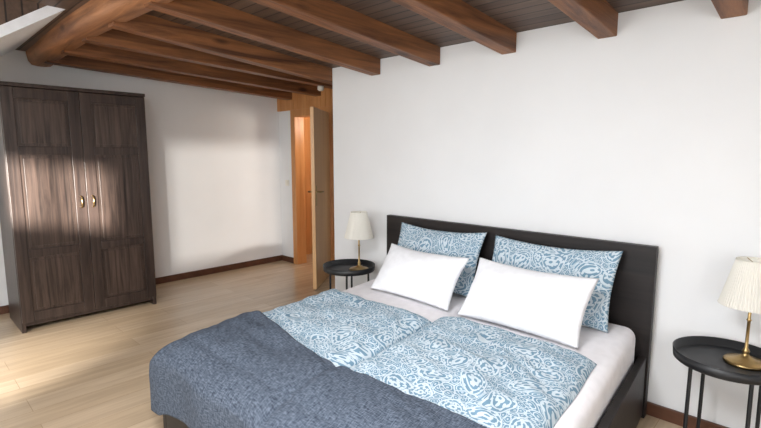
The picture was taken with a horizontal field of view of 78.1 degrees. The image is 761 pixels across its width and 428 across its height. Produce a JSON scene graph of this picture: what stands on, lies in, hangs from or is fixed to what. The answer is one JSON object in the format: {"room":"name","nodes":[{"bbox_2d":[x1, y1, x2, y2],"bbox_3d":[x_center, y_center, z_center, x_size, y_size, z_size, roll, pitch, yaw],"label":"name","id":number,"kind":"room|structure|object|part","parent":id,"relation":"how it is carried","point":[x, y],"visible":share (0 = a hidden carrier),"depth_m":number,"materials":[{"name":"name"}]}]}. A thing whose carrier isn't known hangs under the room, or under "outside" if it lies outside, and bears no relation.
{"room":"bedroom","nodes":[
{"label":"bedroom","id":0,"kind":"room"},
{"bbox_2d":[0,5,64,55],"bbox_3d":[-2.970,-1.187,3.466,1.750,0.677,0.900,7,10,43],"label":"ceiling","id":1,"kind":"structure","parent":0,"point":[13,33],"depth_m":3.06,"materials":[{"name":"white paint"}]},
{"bbox_2d":[0,0,64,24],"bbox_3d":[-2.970,-1.222,3.462,1.749,0.607,0.900,7,10,43],"label":"ceiling","id":2,"kind":"structure","parent":0,"point":[10,10],"depth_m":2.92,"materials":[{"name":"brown wood"}]},
{"bbox_2d":[15,0,89,50],"bbox_3d":[-2.804,-1.426,3.458,2.200,0.301,6.400,7,10,43],"label":"bay","id":3,"kind":"object","parent":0,"point":[70,6],"depth_m":3.19,"materials":[{"name":"brown wood"}]},
{"bbox_2d":[26,0,173,66],"bbox_3d":[-0.624,-1.201,1.965,7.200,0.253,0.257,7,10,43],"label":"ceiling beam","id":4,"kind":"structure","parent":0,"point":[92,19],"depth_m":3.20,"materials":[{"name":"brown wood"}]},
{"bbox_2d":[0,50,281,305],"bbox_3d":[-3.558,-0.512,4.296,0.120,2.900,6.400,7,10,43],"label":"wall","id":5,"kind":"structure","parent":0,"point":[214,155],"depth_m":5.69,"materials":[{"name":"white paint"}]},
{"bbox_2d":[0,255,281,313],"bbox_3d":[-3.025,0.831,4.929,0.018,0.075,4.760,7,10,43],"label":"baseboard","id":6,"kind":"structure","parent":5,"relation":"attached to","point":[3,309],"depth_m":5.85,"materials":[{"name":"brown wood"}]},
{"bbox_2d":[279,111,293,257],"bbox_3d":[-0.577,-0.700,5.783,2.130,2.900,0.120,7,10,43],"label":"wall","id":7,"kind":"structure","parent":0,"point":[284,116],"depth_m":6.42,"materials":[{"name":"white paint"}]},
{"bbox_2d":[282,255,293,262],"bbox_3d":[-0.618,0.708,5.903,2.110,0.075,0.018,7,10,43],"label":"baseboard","id":8,"kind":"structure","parent":7,"relation":"attached to","point":[284,258],"depth_m":6.53,"materials":[{"name":"brown wood"}]},
{"bbox_2d":[277,88,332,111],"bbox_3d":[-0.630,-1.427,5.641,2.120,0.256,0.021,7,10,43],"label":"cladding","id":9,"kind":"object","parent":7,"relation":"attached to","point":[299,101],"visible":0.3,"depth_m":5.93,"materials":[{"name":"brown wood"}]},
{"bbox_2d":[290,106,334,264],"bbox_3d":[-0.829,-0.312,6.062,0.850,2.060,0.155,7,10,43],"label":"door frame","id":10,"kind":"structure","parent":7,"relation":"attached to","point":[296,116],"depth_m":6.24,"materials":[{"name":"brown wood"}]},
{"bbox_2d":[310,107,330,288],"bbox_3d":[-0.678,-0.192,5.389,0.041,1.970,0.720,1,7,7],"label":"leaf","id":11,"kind":"object","parent":7,"relation":"attached to","point":[319,119],"visible":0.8,"depth_m":5.26,"materials":[{"name":"brown wood"}]},
{"bbox_2d":[317,86,323,90],"bbox_3d":[-0.643,-1.350,5.039,0.070,0.055,0.070,7,10,43],"label":"ceiling spotlight","id":12,"kind":"object","parent":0,"point":[320,88],"depth_m":5.01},
{"bbox_2d":[0,253,682,427],"bbox_3d":[-0.397,1.225,2.512,7.440,0.100,7.880,7,10,43],"label":"floor","id":13,"kind":"structure","parent":0,"point":[89,370],"depth_m":3.65,"materials":[{"name":"laminate"}]},
{"bbox_2d":[0,81,156,333],"bbox_3d":[-2.797,-0.091,4.347,0.634,2.050,1.089,7,10,43],"label":"wardrobe","id":14,"kind":"object","parent":13,"relation":"on","point":[76,216],"visible":1,"depth_m":4.08,"materials":[{"name":"brown wood"}]},
{"bbox_3d":[-2.790,-0.068,3.967,0.022,1.930,0.536,7,10,43],"label":"door frame","id":15,"kind":"part","parent":14,"relation":"part of","materials":[{"name":"brown wood"}]},
{"bbox_3d":[-2.811,-1.094,4.233,0.597,0.030,1.089,7,10,43],"label":"panel","id":16,"kind":"part","parent":14,"relation":"part of","materials":[{"name":"brown wood"}]},
{"bbox_3d":[-2.418,-0.117,4.356,0.022,1.930,0.536,7,10,43],"label":"door frame","id":17,"kind":"part","parent":14,"relation":"part of","materials":[{"name":"brown wood"}]},
{"bbox_2d":[304,117,312,253],"bbox_3d":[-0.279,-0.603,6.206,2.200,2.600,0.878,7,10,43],"label":"door","id":18,"kind":"structure","parent":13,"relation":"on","point":[307,145],"depth_m":6.92,"materials":[{"name":"brown wood"}]},
{"bbox_2d":[323,259,374,289],"bbox_3d":[-0.264,0.703,3.989,0.440,0.558,0.440,7,10,43],"label":"bedside table","id":19,"kind":"object","parent":13,"relation":"on","point":[340,267],"visible":0.61,"depth_m":3.98,"materials":[{"name":"black metal"}]},
{"bbox_3d":[-0.427,0.726,4.003,0.020,0.504,0.017,2,7,15],"label":"leg","id":20,"kind":"part","parent":19,"relation":"part of","materials":[{"name":"black metal"}]},
{"bbox_2d":[323,259,374,275],"bbox_3d":[-0.264,0.449,3.957,0.440,0.047,0.440,7,10,43],"label":"tray","id":21,"kind":"object","parent":19,"relation":"on","point":[340,267],"depth_m":4.01,"materials":[{"name":"black metal"}]},
{"bbox_2d":[344,211,373,270],"bbox_3d":[-0.179,0.225,3.902,0.249,0.488,0.249,7,10,43],"label":"table lamp","id":22,"kind":"object","parent":19,"relation":"on","point":[358,226],"visible":0.98,"depth_m":3.81,"materials":[{"name":"white fabric"}]},
{"bbox_3d":[-0.179,-0.014,3.872,0.140,0.006,0.140,7,10,43],"label":"lamp shade","id":23,"kind":"part","parent":22,"relation":"part of","materials":[{"name":"white fabric"}]},
{"bbox_3d":[-0.179,0.090,3.885,0.249,0.210,0.249,7,10,43],"label":"lamp shade","id":24,"kind":"part","parent":22,"relation":"part of","materials":[{"name":"white fabric"}]},
{"bbox_2d":[163,215,658,427],"bbox_3d":[0.177,0.675,2.532,2.148,0.985,1.980,7,10,43],"label":"bed","id":25,"kind":"object","parent":13,"relation":"on","point":[614,394],"visible":0.29,"depth_m":2.60,"materials":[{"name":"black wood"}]},
{"bbox_3d":[-0.427,1.071,1.811,1.888,0.340,0.040,7,10,43],"label":"foot rail","id":26,"kind":"part","parent":25,"relation":"part of","materials":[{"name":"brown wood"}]},
{"bbox_2d":[149,310,486,427],"bbox_3d":[-0.305,0.887,1.986,2.087,0.479,0.588,7,10,43],"label":"throw blanket","id":27,"kind":"object","parent":25,"relation":"on","point":[245,370],"visible":1,"depth_m":1.97,"materials":[{"name":"blue fabric"}]},
{"bbox_2d":[263,289,431,368],"bbox_3d":[-0.370,0.636,2.581,1.023,0.108,1.122,7,10,43],"label":"duvet","id":28,"kind":"object","parent":25,"relation":"on","point":[345,329],"visible":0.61,"depth_m":2.57,"materials":[{"name":"fabric"}]},
{"bbox_3d":[-0.164,0.750,2.865,0.918,0.303,1.954,6,9,38],"label":"mattress","id":29,"kind":"part","parent":25,"relation":"part of","materials":[{"name":"fabric"}]},
{"bbox_2d":[370,243,468,310],"bbox_3d":[0.245,0.404,3.168,0.234,0.300,0.692,-7,10,-44],"label":"pillow","id":30,"kind":"object","parent":25,"relation":"on","point":[428,278],"visible":1,"depth_m":3.05,"materials":[{"name":"fabric"}]},
{"bbox_2d":[398,222,486,296],"bbox_3d":[0.385,0.312,3.400,0.750,0.422,0.211,6,10,41],"label":"patterned pillow","id":31,"kind":"object","parent":25,"relation":"on","point":[453,244],"visible":0.51,"depth_m":3.28,"materials":[{"name":"fabric"}]},
{"bbox_2d":[350,316,596,427],"bbox_3d":[0.318,0.706,2.007,0.993,0.112,1.235,7,10,43],"label":"duvet","id":32,"kind":"object","parent":25,"relation":"on","point":[489,376],"visible":0.82,"depth_m":2.01,"materials":[{"name":"fabric"}]},
{"bbox_3d":[0.785,0.581,3.283,1.985,0.985,0.045,7,10,43],"label":"headboard","id":33,"kind":"part","parent":25,"relation":"part of","materials":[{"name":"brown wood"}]},
{"bbox_2d":[457,257,598,348],"bbox_3d":[0.794,0.467,2.617,0.726,0.315,0.255,7,10,43],"label":"pillow","id":34,"kind":"object","parent":25,"relation":"on","point":[550,306],"visible":1,"depth_m":2.51,"materials":[{"name":"fabric"}]},
{"bbox_3d":[0.514,0.831,2.225,0.933,0.303,1.956,6,9,38],"label":"mattress","id":35,"kind":"part","parent":25,"relation":"part of","materials":[{"name":"fabric"}]},
{"bbox_2d":[492,235,622,332],"bbox_3d":[0.990,0.390,2.822,0.790,0.422,0.211,7,10,42],"label":"patterned pillow","id":36,"kind":"object","parent":25,"relation":"on","point":[603,265],"visible":0.53,"depth_m":2.70,"materials":[{"name":"fabric"}]},
{"bbox_2d":[672,336,760,427],"bbox_3d":[1.615,0.927,2.214,0.440,0.558,0.440,7,10,43],"label":"bedside table","id":37,"kind":"object","parent":13,"relation":"on","point":[702,354],"visible":0.94,"depth_m":2.21,"materials":[{"name":"black metal"}]},
{"bbox_3d":[1.452,0.950,2.227,0.020,0.504,0.017,-1,7,-8],"label":"leg","id":38,"kind":"part","parent":37,"relation":"part of","materials":[{"name":"black metal"}]},
{"bbox_3d":[1.625,0.931,2.379,0.017,0.504,0.020,-1,7,-8],"label":"leg","id":39,"kind":"part","parent":37,"relation":"part of","materials":[{"name":"black metal"}]},
{"bbox_2d":[672,336,760,385],"bbox_3d":[1.615,0.673,2.182,0.440,0.047,0.440,7,10,43],"label":"tray","id":40,"kind":"object","parent":37,"relation":"on","point":[702,354],"depth_m":2.24,"materials":[{"name":"black metal"}]},
{"bbox_2d":[717,256,760,370],"bbox_3d":[1.686,0.448,2.141,0.249,0.488,0.249,7,10,43],"label":"table lamp","id":41,"kind":"object","parent":37,"relation":"on","point":[741,291],"visible":1,"depth_m":2.10,"materials":[{"name":"white fabric"}]},
{"bbox_3d":[1.686,0.313,2.124,0.249,0.210,0.249,7,10,43],"label":"lamp shade","id":42,"kind":"part","parent":41,"relation":"part of","materials":[{"name":"white fabric"}]},
{"bbox_3d":[1.686,0.209,2.111,0.140,0.006,0.140,7,10,43],"label":"lamp shade","id":43,"kind":"part","parent":41,"relation":"part of","materials":[{"name":"white fabric"}]},
{"bbox_3d":[1.605,0.972,2.055,0.017,0.504,0.020,-1,7,-8],"label":"leg","id":44,"kind":"part","parent":37,"relation":"part of","materials":[{"name":"black metal"}]},
{"bbox_3d":[1.778,0.953,2.207,0.020,0.504,0.017,2,7,15],"label":"leg","id":45,"kind":"part","parent":37,"relation":"part of","materials":[{"name":"black metal"}]},
{"bbox_2d":[145,0,683,67],"bbox_3d":[-0.407,-1.038,0.608,5.240,0.358,5.540,7,10,43],"label":"ceiling","id":46,"kind":"structure","parent":0,"point":[517,15],"depth_m":2.90,"materials":[{"name":"brown wood"}]},
{"bbox_2d":[44,55,291,99],"bbox_3d":[-2.106,-1.497,5.186,0.105,0.246,2.660,7,10,43],"label":"ceiling beam","id":47,"kind":"structure","parent":46,"relation":"attached to","point":[67,61],"depth_m":4.94,"materials":[{"name":"brown wood"}]},
{"bbox_2d":[61,43,320,95],"bbox_3d":[-1.678,-1.446,4.783,0.105,0.246,2.660,7,10,43],"label":"ceiling beam","id":48,"kind":"structure","parent":46,"relation":"attached to","point":[91,51],"depth_m":4.51,"materials":[{"name":"brown wood"}]},
{"bbox_2d":[82,29,332,88],"bbox_3d":[-1.251,-1.395,4.379,0.105,0.246,2.660,7,10,43],"label":"ceiling beam","id":49,"kind":"structure","parent":46,"relation":"attached to","point":[113,38],"depth_m":3.88,"materials":[{"name":"brown wood"}]},
{"bbox_2d":[108,14,332,84],"bbox_3d":[-1.073,-1.333,3.701,0.105,0.413,1.920,7,10,43],"label":"ceiling beam","id":50,"kind":"structure","parent":46,"relation":"attached to","point":[145,25],"depth_m":3.51,"materials":[{"name":"brown wood"}]},
{"bbox_2d":[144,0,379,75],"bbox_3d":[-0.664,-1.225,3.253,0.105,0.294,1.820,7,10,43],"label":"ceiling beam","id":51,"kind":"structure","parent":46,"relation":"attached to","point":[209,13],"depth_m":3.10,"materials":[{"name":"brown wood"}]},
{"bbox_2d":[250,0,439,65],"bbox_3d":[-0.223,-1.172,2.835,0.105,0.294,1.820,7,10,43],"label":"ceiling beam","id":52,"kind":"structure","parent":46,"relation":"attached to","point":[328,14],"depth_m":2.88,"materials":[{"name":"brown wood"}]},
{"bbox_2d":[391,0,516,54],"bbox_3d":[0.219,-1.119,2.418,0.105,0.294,1.820,7,10,43],"label":"ceiling beam","id":53,"kind":"structure","parent":46,"relation":"attached to","point":[458,16],"depth_m":2.66,"materials":[{"name":"brown wood"}]},
{"bbox_2d":[548,0,617,38],"bbox_3d":[0.664,-1.066,1.997,0.105,0.294,1.820,7,10,43],"label":"ceiling beam","id":54,"kind":"structure","parent":46,"relation":"attached to","point":[599,18],"depth_m":2.43,"materials":[{"name":"brown wood"}]},
{"bbox_2d":[711,0,748,18],"bbox_3d":[1.084,-1.016,1.600,0.105,0.294,1.820,7,10,43],"label":"ceiling beam","id":55,"kind":"structure","parent":46,"relation":"attached to","point":[725,8],"depth_m":2.17,"materials":[{"name":"brown wood"}]},
{"bbox_2d":[332,0,760,427],"bbox_3d":[1.733,-0.350,3.011,5.070,2.900,0.980,7,10,43],"label":"wall","id":56,"kind":"structure","parent":0,"point":[649,133],"depth_m":2.73,"materials":[{"name":"white paint"}]},
{"bbox_2d":[646,401,728,427],"bbox_3d":[1.389,1.097,2.829,5.070,0.075,0.018,7,10,43],"label":"baseboard","id":57,"kind":"structure","parent":56,"relation":"attached to","point":[655,410],"depth_m":2.59,"materials":[{"name":"brown wood"}]}
]}

